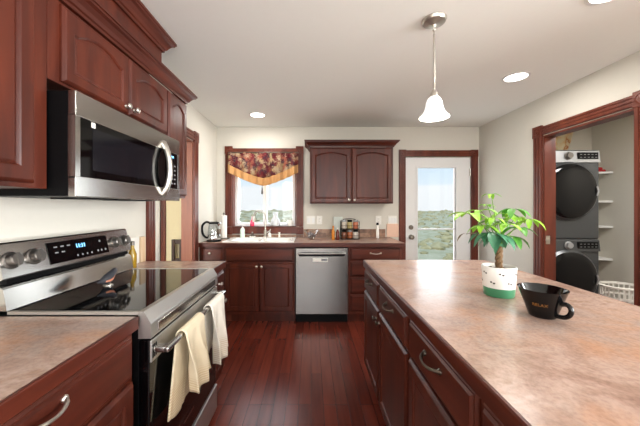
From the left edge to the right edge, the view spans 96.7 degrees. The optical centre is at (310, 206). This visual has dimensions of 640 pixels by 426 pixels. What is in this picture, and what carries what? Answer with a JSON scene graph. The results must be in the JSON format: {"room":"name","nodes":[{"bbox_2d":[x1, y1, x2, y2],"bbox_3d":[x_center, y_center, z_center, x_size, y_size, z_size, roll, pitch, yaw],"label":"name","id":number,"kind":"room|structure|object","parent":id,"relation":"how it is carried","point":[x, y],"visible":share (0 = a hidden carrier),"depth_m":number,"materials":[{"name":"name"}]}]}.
{"room":"kitchen","nodes":[
{"label":"kitchen","id":0,"kind":"room"},
{"bbox_2d":[0,74,216,242],"bbox_3d":[-1.330,0.120,0.420,0.120,2.400,6.840,0,0,0],"label":"wall","id":1,"kind":"structure","parent":0,"point":[20,218],"depth_m":1.72,"materials":[{"name":"paint"}]},
{"bbox_2d":[0,0,46,188],"bbox_3d":[-1.093,-0.417,0.616,0.345,0.706,0.792,0,0,0],"label":"upper cabinet","id":2,"kind":"object","parent":1,"relation":"attached to","point":[23,23],"visible":1,"depth_m":0.91,"materials":[{"name":"brown wood"}]},
{"bbox_2d":[47,0,166,133],"bbox_3d":[-1.078,-0.615,1.426,0.374,0.310,0.824,0,0,0],"label":"upper cabinet","id":3,"kind":"object","parent":1,"relation":"attached to","point":[80,59],"visible":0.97,"depth_m":1.23,"materials":[{"name":"brown wood"}]},
{"bbox_2d":[0,90,179,200],"bbox_3d":[-1.028,-0.227,1.424,0.476,0.386,0.808,0,0,0],"label":"microwave","id":4,"kind":"object","parent":3,"relation":"attached to","point":[96,151],"visible":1,"depth_m":1.16,"materials":[{"name":"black metal"}]},
{"bbox_2d":[60,0,197,103],"bbox_3d":[-1.071,-0.809,1.206,0.394,0.075,1.971,0,0,0],"label":"crown molding","id":5,"kind":"structure","parent":3,"relation":"on","point":[92,12],"depth_m":1.39,"materials":[{"name":"brown wood"}]},
{"bbox_2d":[59,0,176,71],"bbox_3d":[-1.079,-0.962,1.193,0.379,0.226,1.386,0,0,0],"label":"soffit box","id":6,"kind":"object","parent":1,"relation":"attached to","point":[132,14],"visible":0.34,"depth_m":1.56,"materials":[{"name":"brown wood"}]},
{"bbox_2d":[146,127,198,260],"bbox_3d":[-1.254,0.251,2.675,0.032,2.138,0.990,0,0,0],"label":"trim","id":7,"kind":"structure","parent":1,"relation":"attached to","point":[193,135],"depth_m":3.06,"materials":[{"name":"brown wood"}]},
{"bbox_2d":[165,88,186,197],"bbox_3d":[-1.093,-0.417,1.982,0.345,0.706,0.285,0,0,0],"label":"upper cabinet","id":8,"kind":"object","parent":1,"relation":"attached to","point":[176,109],"visible":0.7,"depth_m":2.02,"materials":[{"name":"brown wood"}]},
{"bbox_2d":[181,138,192,260],"bbox_3d":[-1.330,0.305,2.675,0.120,2.030,0.770,0,0,0],"label":"trim","id":9,"kind":"structure","parent":1,"relation":"attached to","point":[187,202],"depth_m":3.04,"materials":[{"name":"brown wood"}]},
{"bbox_2d":[208,319,385,425],"bbox_3d":[0.025,1.370,0.415,9.450,0.100,7.130,0,0,0],"label":"floor","id":10,"kind":"structure","parent":0,"point":[274,373],"depth_m":2.20,"materials":[{"name":"brown wood"}]},
{"bbox_2d":[1,334,132,425],"bbox_3d":[-0.933,0.886,0.674,0.655,0.868,0.748,0,0,0],"label":"base cabinet","id":11,"kind":"object","parent":10,"relation":"on","point":[100,393],"visible":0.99,"depth_m":0.84,"materials":[{"name":"brown wood"}]},
{"bbox_2d":[0,317,137,425],"bbox_3d":[-0.953,0.428,0.667,0.630,0.047,0.774,0,0,0],"label":"countertop","id":12,"kind":"structure","parent":11,"relation":"on","point":[38,354],"depth_m":0.82,"materials":[{"name":"laminate"}]},
{"bbox_2d":[0,229,225,425],"bbox_3d":[-0.900,0.729,1.440,0.724,1.182,0.756,0,0,0],"label":"range","id":13,"kind":"object","parent":10,"relation":"on","point":[54,275],"visible":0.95,"depth_m":1.24,"materials":[{"name":"silver metal"}]},
{"bbox_2d":[96,268,117,285],"bbox_3d":[-1.020,0.354,1.427,0.046,0.078,0.143,0,0,0],"label":"bird figurine","id":14,"kind":"object","parent":13,"relation":"on","point":[106,279],"visible":1,"depth_m":1.42,"materials":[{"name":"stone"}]},
{"bbox_2d":[13,269,207,310],"bbox_3d":[-0.890,0.398,1.440,0.489,0.010,0.732,0,0,0],"label":"cooktop","id":15,"kind":"object","parent":13,"relation":"in","point":[133,289],"depth_m":1.29,"materials":[{"name":"black glass"}]},
{"bbox_2d":[167,312,210,421],"bbox_3d":[-0.529,0.699,1.287,0.093,0.363,0.300,0,0,0],"label":"dish towel","id":16,"kind":"object","parent":13,"relation":"hanging from","point":[191,366],"visible":0.99,"depth_m":1.25,"materials":[{"name":"beige fabric"}]},
{"bbox_2d":[203,293,227,364],"bbox_3d":[-0.529,0.694,1.615,0.093,0.353,0.254,0,0,0],"label":"dish towel","id":17,"kind":"object","parent":13,"relation":"hanging from","point":[215,323],"visible":0.84,"depth_m":1.60,"materials":[{"name":"white fabric"}]},
{"bbox_2d":[171,239,180,260],"bbox_3d":[-1.634,0.875,3.580,0.420,0.890,0.420,0,0,0],"label":"dining chair","id":18,"kind":"object","parent":10,"relation":"on","point":[173,241],"visible":0.11,"depth_m":3.76,"materials":[{"name":"brown wood"}]},
{"bbox_2d":[199,247,225,320],"bbox_3d":[-1.128,0.886,3.501,0.276,0.868,0.648,0,0,0],"label":"base cabinet","id":19,"kind":"object","parent":10,"relation":"on","point":[205,253],"visible":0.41,"depth_m":3.21,"materials":[{"name":"brown wood"}]},
{"bbox_2d":[199,237,404,246],"bbox_3d":[-0.103,0.428,3.515,2.330,0.047,0.645,0,0,0],"label":"countertop","id":20,"kind":"structure","parent":19,"relation":"on","point":[299,241],"depth_m":3.19,"materials":[{"name":"laminate"}]},
{"bbox_2d":[201,221,220,241],"bbox_3d":[-1.164,0.284,3.360,0.222,0.241,0.167,0,0,0],"label":"electric kettle","id":21,"kind":"object","parent":20,"relation":"on","point":[211,237],"visible":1,"depth_m":3.30,"materials":[{"name":"black plastic"}]},
{"bbox_2d":[221,212,229,238],"bbox_3d":[-1.110,0.236,3.630,0.140,0.336,0.140,0,0,0],"label":"paper towel holder","id":22,"kind":"object","parent":20,"relation":"on","point":[223,217],"visible":0.9,"depth_m":3.60,"materials":[{"name":"white paper"}]},
{"bbox_2d":[223,237,295,241],"bbox_3d":[-0.608,0.489,3.513,0.825,0.186,0.495,0,0,0],"label":"sink","id":23,"kind":"object","parent":20,"relation":"in","point":[234,239],"visible":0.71,"depth_m":3.65,"materials":[{"name":"white ceramic"}]},
{"bbox_2d":[240,225,244,237],"bbox_3d":[-0.895,0.317,3.720,0.060,0.159,0.060,0,0,0],"label":"soap bottle","id":24,"kind":"object","parent":23,"relation":"on","point":[242,230],"visible":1,"depth_m":3.70,"materials":[{"name":"white plastic"}]},
{"bbox_2d":[252,210,270,237],"bbox_3d":[-0.642,0.215,3.702,0.240,0.362,0.055,0,0,-10],"label":"faucet","id":25,"kind":"object","parent":20,"relation":"on","point":[263,212],"visible":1,"depth_m":3.69,"materials":[{"name":"silver metal"}]},
{"bbox_2d":[332,226,334,239],"bbox_3d":[0.275,0.319,3.520,0.040,0.172,0.040,0,0,0],"label":"sauce bottle","id":26,"kind":"object","parent":20,"relation":"on","point":[333,230],"visible":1,"depth_m":3.51,"materials":[{"name":"orange plastic"}]},
{"bbox_2d":[336,228,338,239],"bbox_3d":[0.327,0.329,3.500,0.046,0.152,0.046,0,0,0],"label":"sauce bottle","id":27,"kind":"object","parent":20,"relation":"on","point":[337,231],"visible":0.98,"depth_m":3.48,"materials":[{"name":"brown glass"}]},
{"bbox_2d":[333,217,342,236],"bbox_3d":[0.360,0.267,3.800,0.120,0.274,0.040,0,0,0],"label":"box","id":28,"kind":"object","parent":20,"relation":"on","point":[336,220],"visible":0.46,"depth_m":3.78,"materials":[{"name":"white cardboard"}]},
{"bbox_2d":[340,218,359,238],"bbox_3d":[0.490,0.274,3.600,0.232,0.262,0.110,0,0,0],"label":"spice rack","id":29,"kind":"object","parent":20,"relation":"on","point":[346,218],"visible":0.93,"depth_m":3.58,"materials":[{"name":"black metal"}]},
{"bbox_2d":[341,220,345,228],"bbox_3d":[0.416,0.217,3.600,0.066,0.108,0.066,0,0,0],"label":"spice jar","id":30,"kind":"object","parent":29,"relation":"in","point":[343,221],"visible":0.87,"depth_m":3.57,"materials":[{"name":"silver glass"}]},
{"bbox_2d":[342,230,345,238],"bbox_3d":[0.416,0.342,3.600,0.066,0.108,0.066,0,0,0],"label":"spice jar","id":31,"kind":"object","parent":29,"relation":"in","point":[343,231],"visible":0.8,"depth_m":3.57,"materials":[{"name":"brown glass"}]},
{"bbox_2d":[347,220,351,228],"bbox_3d":[0.490,0.217,3.600,0.066,0.108,0.066,0,0,0],"label":"spice jar","id":32,"kind":"object","parent":29,"relation":"in","point":[349,222],"visible":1,"depth_m":3.57,"materials":[{"name":"yellow glass"}]},
{"bbox_2d":[347,230,351,238],"bbox_3d":[0.490,0.342,3.600,0.066,0.108,0.066,0,0,0],"label":"spice jar","id":33,"kind":"object","parent":29,"relation":"in","point":[349,232],"visible":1,"depth_m":3.57,"materials":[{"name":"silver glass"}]},
{"bbox_2d":[353,220,357,228],"bbox_3d":[0.564,0.217,3.600,0.066,0.108,0.066,0,0,0],"label":"spice jar","id":34,"kind":"object","parent":29,"relation":"in","point":[355,222],"visible":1,"depth_m":3.57,"materials":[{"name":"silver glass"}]},
{"bbox_2d":[353,230,357,238],"bbox_3d":[0.564,0.342,3.600,0.066,0.108,0.066,0,0,0],"label":"spice jar","id":35,"kind":"object","parent":29,"relation":"in","point":[355,232],"visible":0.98,"depth_m":3.57,"materials":[{"name":"white glass"}]},
{"bbox_2d":[376,223,378,237],"bbox_3d":[0.865,0.303,3.700,0.040,0.202,0.040,0,0,0],"label":"pump bottle","id":36,"kind":"object","parent":20,"relation":"on","point":[377,224],"visible":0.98,"depth_m":3.69,"materials":[{"name":"plastic"}]},
{"bbox_2d":[215,269,226,382],"bbox_3d":[-0.936,0.886,1.974,0.648,0.868,0.292,0,0,0],"label":"base cabinet","id":37,"kind":"object","parent":10,"relation":"on","point":[220,275],"visible":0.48,"depth_m":2.01,"materials":[{"name":"brown wood"}]},
{"bbox_2d":[129,261,225,273],"bbox_3d":[-0.953,0.428,1.983,0.630,0.047,0.318,0,0,0],"label":"countertop","id":38,"kind":"structure","parent":37,"relation":"on","point":[217,266],"depth_m":2.01,"materials":[{"name":"laminate"}]},
{"bbox_2d":[128,241,136,267],"bbox_3d":[-1.190,0.316,1.895,0.052,0.177,0.052,0,0,0],"label":"oil bottle","id":39,"kind":"object","parent":38,"relation":"on","point":[132,252],"visible":0.77,"depth_m":1.88,"materials":[{"name":"yellow"}]},
{"bbox_2d":[128,237,138,262],"bbox_3d":[-1.253,0.310,2.005,0.018,0.190,0.119,0,0,0],"label":"cutting board","id":40,"kind":"object","parent":38,"relation":"on","point":[136,239],"visible":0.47,"depth_m":2.04,"materials":[{"name":"white plastic"}]},
{"bbox_2d":[139,236,145,262],"bbox_3d":[-1.249,0.312,2.098,0.026,0.184,0.060,0,0,0],"label":"cutting board","id":41,"kind":"object","parent":38,"relation":"on","point":[142,240],"visible":0.82,"depth_m":2.09,"materials":[{"name":"brown wood"}]},
{"bbox_2d":[224,247,295,320],"bbox_3d":[-0.585,0.886,3.501,0.806,0.868,0.648,0,0,0],"label":"base cabinet","id":42,"kind":"object","parent":10,"relation":"on","point":[260,282],"visible":0.97,"depth_m":3.21,"materials":[{"name":"brown wood"}]},
{"bbox_2d":[296,247,347,321],"bbox_3d":[0.121,0.889,3.487,0.592,0.862,0.665,0,0,0],"label":"dishwasher","id":43,"kind":"object","parent":10,"relation":"on","point":[321,272],"visible":0.98,"depth_m":3.19,"materials":[{"name":"silver metal"}]},
{"bbox_2d":[364,269,380,401],"bbox_3d":[0.685,0.886,1.940,0.635,0.868,0.458,0,0,0],"label":"base cabinet","id":44,"kind":"object","parent":10,"relation":"on","point":[371,294],"visible":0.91,"depth_m":1.89,"materials":[{"name":"brown wood"}]},
{"bbox_2d":[347,247,401,320],"bbox_3d":[0.727,0.886,3.498,0.606,0.868,0.655,0,0,0],"label":"base cabinet","id":45,"kind":"object","parent":10,"relation":"on","point":[356,255],"visible":0.3,"depth_m":3.21,"materials":[{"name":"brown wood"}]},
{"bbox_2d":[374,286,410,425],"bbox_3d":[0.685,0.886,1.458,0.635,0.868,0.501,0,0,0],"label":"base cabinet","id":46,"kind":"object","parent":10,"relation":"on","point":[394,355],"visible":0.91,"depth_m":1.41,"materials":[{"name":"brown wood"}]},
{"bbox_2d":[408,320,483,425],"bbox_3d":[0.685,0.886,0.952,0.635,0.868,0.511,0,0,0],"label":"base cabinet","id":47,"kind":"object","parent":10,"relation":"on","point":[438,395],"visible":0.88,"depth_m":0.93,"materials":[{"name":"brown wood"}]},
{"bbox_2d":[363,260,639,425],"bbox_3d":[0.873,0.429,1.195,0.945,0.046,1.990,0,0,0],"label":"countertop","id":48,"kind":"structure","parent":47,"relation":"on","point":[583,369],"depth_m":0.85,"materials":[{"name":"laminate"}]},
{"bbox_2d":[448,193,545,298],"bbox_3d":[0.841,0.171,1.308,0.424,0.466,0.257,0,0,0],"label":"potted plant","id":49,"kind":"object","parent":48,"relation":"on","point":[499,280],"visible":1,"depth_m":1.27,"materials":[{"name":"green plant"}]},
{"bbox_2d":[517,282,574,319],"bbox_3d":[0.862,0.353,1.060,0.154,0.103,0.154,0,0,22],"label":"coffee cup","id":50,"kind":"object","parent":48,"relation":"on","point":[543,301],"visible":1,"depth_m":1.02,"materials":[{"name":"black ceramic"}]},
{"bbox_2d":[483,403,503,425],"bbox_3d":[0.685,0.886,0.465,0.635,0.868,0.458,0,0,0],"label":"base cabinet","id":51,"kind":"object","parent":10,"relation":"on","point":[489,418],"visible":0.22,"depth_m":0.65,"materials":[{"name":"brown wood"}]},
{"bbox_2d":[556,239,599,293],"bbox_3d":[2.736,0.828,3.377,0.688,0.965,0.806,0,0,0],"label":"washer","id":52,"kind":"object","parent":10,"relation":"on","point":[577,260],"visible":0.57,"depth_m":2.99,"materials":[{"name":"metal"}]},
{"bbox_2d":[556,150,599,238],"bbox_3d":[2.736,-0.134,3.377,0.688,0.952,0.806,0,0,0],"label":"dryer","id":53,"kind":"object","parent":52,"relation":"on","point":[577,171],"visible":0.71,"depth_m":3.00,"materials":[{"name":"metal"}]},
{"bbox_2d":[599,281,633,304],"bbox_3d":[3.300,1.071,3.020,0.414,0.493,0.352,0,0,0],"label":"laundry basket","id":54,"kind":"object","parent":10,"relation":"on","point":[601,292],"visible":0.29,"depth_m":3.04,"materials":[{"name":"white plastic"}]},
{"bbox_2d":[166,127,591,260],"bbox_3d":[-0.355,0.120,3.910,8.490,2.400,0.140,0,0,0],"label":"wall","id":55,"kind":"structure","parent":0,"point":[411,138],"depth_m":3.84,"materials":[{"name":"paint"}]},
{"bbox_2d":[155,201,159,260],"bbox_3d":[-2.423,0.275,3.779,0.818,2.030,0.038,0,0,0],"label":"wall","id":56,"kind":"structure","parent":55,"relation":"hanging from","point":[157,203],"depth_m":3.78,"materials":[{"name":"white paint"}]},
{"bbox_2d":[160,201,165,260],"bbox_3d":[-2.453,0.260,3.829,0.995,2.120,0.022,0,0,0],"label":"trim","id":57,"kind":"structure","parent":55,"relation":"attached to","point":[162,203],"depth_m":3.82,"materials":[{"name":"brown wood"}]},
{"bbox_2d":[228,152,297,193],"bbox_3d":[-0.636,-0.453,3.781,0.932,0.566,0.067,0,0,0],"label":"valance","id":58,"kind":"object","parent":55,"relation":"attached to","point":[258,168],"visible":1,"depth_m":3.78,"materials":[{"name":"multicoloured fabric"}]},
{"bbox_2d":[232,226,295,227],"bbox_3d":[-0.631,0.269,3.890,0.858,0.013,0.160,0,0,0],"label":"trim","id":59,"kind":"structure","parent":55,"relation":"attached to","point":[232,226],"depth_m":3.82,"materials":[{"name":"brown wood"}]},
{"bbox_2d":[270,212,279,225],"bbox_3d":[-0.485,0.166,3.875,0.140,0.190,0.139,0,0,0],"label":"glass vase","id":60,"kind":"object","parent":59,"relation":"on","point":[275,221],"visible":0.98,"depth_m":3.83,"materials":[{"name":"glass"}]},
{"bbox_2d":[287,220,293,225],"bbox_3d":[-0.282,0.221,3.866,0.076,0.080,0.085,0,0,-36],"label":"cup","id":61,"kind":"object","parent":59,"relation":"on","point":[289,222],"visible":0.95,"depth_m":3.84,"materials":[{"name":"white ceramic"}]},
{"bbox_2d":[225,146,303,234],"bbox_3d":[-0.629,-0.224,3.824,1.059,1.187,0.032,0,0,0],"label":"trim","id":62,"kind":"structure","parent":55,"relation":"attached to","point":[298,230],"depth_m":3.82,"materials":[{"name":"brown wood"}]},
{"bbox_2d":[235,174,294,225],"bbox_3d":[-0.631,-0.228,3.950,0.834,0.980,0.050,0,0,0],"label":"window","id":63,"kind":"structure","parent":55,"relation":"in","point":[265,188],"depth_m":3.92,"materials":[{"name":"white plastic"}]},
{"bbox_2d":[217,229,384,236],"bbox_3d":[-0.134,0.351,3.831,2.268,0.106,0.014,0,0,0],"label":"backsplash","id":64,"kind":"structure","parent":55,"relation":"attached to","point":[322,232],"depth_m":3.83,"materials":[{"name":"brown stone"}]},
{"bbox_2d":[306,216,315,223],"bbox_3d":[0.000,0.178,3.834,0.122,0.112,0.010,0,0,0],"label":"switch plate","id":65,"kind":"object","parent":55,"relation":"attached to","point":[309,219],"visible":1,"depth_m":3.83,"materials":[{"name":"white plastic"}]},
{"bbox_2d":[317,216,321,223],"bbox_3d":[0.113,0.178,3.834,0.076,0.112,0.011,0,0,0],"label":"outlet plate","id":66,"kind":"object","parent":55,"relation":"attached to","point":[319,218],"visible":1,"depth_m":3.83,"materials":[{"name":"white plastic"}]},
{"bbox_2d":[310,147,392,203],"bbox_3d":[0.500,-0.391,3.652,1.030,0.698,0.370,0,0,0],"label":"upper cabinet","id":67,"kind":"object","parent":55,"relation":"attached to","point":[338,175],"visible":1,"depth_m":3.50,"materials":[{"name":"brown wood"}]},
{"bbox_2d":[304,140,399,151],"bbox_3d":[0.500,-0.779,3.643,1.162,0.075,0.388,0,0,0],"label":"crown molding","id":68,"kind":"structure","parent":55,"relation":"attached to","point":[308,143],"depth_m":3.48,"materials":[{"name":"brown wood"}]},
{"bbox_2d":[376,216,380,223],"bbox_3d":[0.910,0.178,3.834,0.076,0.112,0.011,0,0,0],"label":"outlet plate","id":69,"kind":"object","parent":55,"relation":"attached to","point":[378,218],"visible":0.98,"depth_m":3.83,"materials":[{"name":"white plastic"}]},
{"bbox_2d":[388,216,396,223],"bbox_3d":[1.098,0.176,3.834,0.116,0.115,0.010,0,0,0],"label":"switch plate","id":70,"kind":"object","parent":55,"relation":"attached to","point":[391,219],"visible":1,"depth_m":3.83,"materials":[{"name":"white plastic"}]},
{"bbox_2d":[387,224,398,236],"bbox_3d":[1.098,0.314,3.829,0.160,0.178,0.018,0,0,0],"label":"panel","id":71,"kind":"object","parent":55,"relation":"attached to","point":[392,229],"visible":1,"depth_m":3.82,"materials":[{"name":"pink laminate"}]},
{"bbox_2d":[406,158,470,259],"bbox_3d":[1.718,0.320,3.838,0.885,1.980,0.116,0,0,0],"label":"door","id":72,"kind":"structure","parent":55,"relation":"in","point":[461,166],"depth_m":3.85,"materials":[{"name":"white paint"}]},
{"bbox_2d":[399,150,478,259],"bbox_3d":[1.716,0.275,3.824,1.064,2.091,0.032,0,0,0],"label":"trim","id":73,"kind":"structure","parent":55,"relation":"attached to","point":[403,154],"depth_m":3.82,"materials":[{"name":"brown wood"}]},
{"bbox_2d":[556,132,572,149],"bbox_3d":[3.079,-0.710,3.793,0.842,0.621,0.026,0,0,0],"label":"curtain","id":74,"kind":"object","parent":55,"relation":"hanging from","point":[563,142],"visible":0.09,"depth_m":3.79,"materials":[{"name":"beige fabric"}]},
{"bbox_2d":[140,0,639,126],"bbox_3d":[0.025,-1.140,0.470,9.650,0.120,7.340,0,0,0],"label":"ceiling","id":75,"kind":"structure","parent":0,"point":[296,63],"depth_m":1.99,"materials":[{"name":"paint"}]},
{"bbox_2d":[249,112,265,117],"bbox_3d":[-0.626,-1.075,3.330,0.200,0.007,0.200,0,0,0],"label":"recessed light","id":76,"kind":"object","parent":75,"relation":"in","point":[252,114],"visible":1,"depth_m":3.31,"materials":[{"name":"white paint"}]},
{"bbox_2d":[419,12,449,121],"bbox_3d":[0.710,-0.797,1.640,0.168,0.564,0.168,0,0,0],"label":"pendant light","id":77,"kind":"object","parent":75,"relation":"hanging from","point":[434,111],"visible":1,"depth_m":1.62,"materials":[{"name":"white glass"}]},
{"bbox_2d":[501,71,530,82],"bbox_3d":[1.700,-1.075,2.360,0.200,0.007,0.200,0,0,0],"label":"recessed light","id":78,"kind":"object","parent":75,"relation":"in","point":[517,76],"visible":1,"depth_m":2.34,"materials":[{"name":"white paint"}]},
{"bbox_2d":[584,0,613,5],"bbox_3d":[1.500,-1.075,1.420,0.200,0.007,0.200,0,0,0],"label":"recessed light","id":79,"kind":"object","parent":75,"relation":"in","point":[587,2],"visible":1,"depth_m":1.49,"materials":[{"name":"white paint"}]},
{"bbox_2d":[479,51,639,273],"bbox_3d":[2.325,0.120,2.320,0.110,2.400,3.040,0,0,0],"label":"wall","id":80,"kind":"structure","parent":0,"point":[505,142],"depth_m":3.04,"materials":[{"name":"paint"}]},
{"bbox_2d":[545,236,549,243],"bbox_3d":[2.300,0.320,2.762,0.044,0.080,0.006,0,0,0],"label":"strike plate","id":81,"kind":"object","parent":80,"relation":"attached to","point":[547,239],"visible":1,"depth_m":2.76,"materials":[{"name":"silver metal"}]},
{"bbox_2d":[532,90,639,305],"bbox_3d":[2.254,0.261,2.383,0.032,2.119,1.010,0,0,0],"label":"trim","id":82,"kind":"structure","parent":80,"relation":"attached to","point":[633,101],"depth_m":2.34,"materials":[{"name":"brown wood"}]},
{"bbox_2d":[543,108,633,280],"bbox_3d":[2.325,0.312,2.383,0.110,2.016,0.794,0,0,0],"label":"trim","id":83,"kind":"structure","parent":80,"relation":"attached to","point":[549,140],"depth_m":2.77,"materials":[{"name":"brown wood"}]},
{"bbox_2d":[592,115,633,303],"bbox_3d":[3.840,0.120,2.370,0.100,2.400,2.940,0,0,0],"label":"wall","id":84,"kind":"structure","parent":0,"point":[614,140],"depth_m":3.53,"materials":[{"name":"paint"}]},
{"bbox_2d":[599,256,612,260],"bbox_3d":[3.653,0.724,3.703,0.270,0.152,0.270,0,0,0],"label":"corner shelf","id":85,"kind":"object","parent":84,"relation":"attached to","point":[600,258],"visible":0.23,"depth_m":3.58,"materials":[{"name":"white paint"}]},
{"bbox_2d":[599,171,612,174],"bbox_3d":[3.653,-0.371,3.703,0.270,0.152,0.270,0,0,0],"label":"corner shelf","id":86,"kind":"object","parent":84,"relation":"attached to","point":[605,172],"visible":0.23,"depth_m":3.59,"materials":[{"name":"white paint"}]},
{"bbox_2d":[599,225,612,227],"bbox_3d":[3.653,0.314,3.703,0.270,0.152,0.270,0,0,0],"label":"corner shelf","id":87,"kind":"object","parent":84,"relation":"attached to","point":[600,226],"visible":0.23,"depth_m":3.58,"materials":[{"name":"white paint"}]},
{"bbox_2d":[599,200,612,202],"bbox_3d":[3.653,-0.006,3.703,0.270,0.152,0.270,0,0,0],"label":"corner shelf","id":88,"kind":"object","parent":84,"relation":"attached to","point":[603,201],"visible":0.23,"depth_m":3.58,"materials":[{"name":"white paint"}]},
{"label":"outside","id":89,"kind":"structure","parent":0,"visible":0},
{"bbox_2d":[239,210,452,259],"bbox_3d":[0.000,1.546,59.040,358.120,1.835,110.000,0,0,0],"label":"ground","id":90,"kind":"structure","parent":89,"point":[433,254],"depth_m":24.55,"materials":[{"name":"green plant"}]},
{"bbox_2d":[239,209,452,259],"bbox_3d":[10.123,1.354,36.096,102.781,1.965,60.672,0,0,0],"label":"scrub","id":91,"kind":"object","parent":90,"relation":"on","point":[447,237],"visible":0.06,"depth_m":24.55,"materials":[{"name":"green plant"}]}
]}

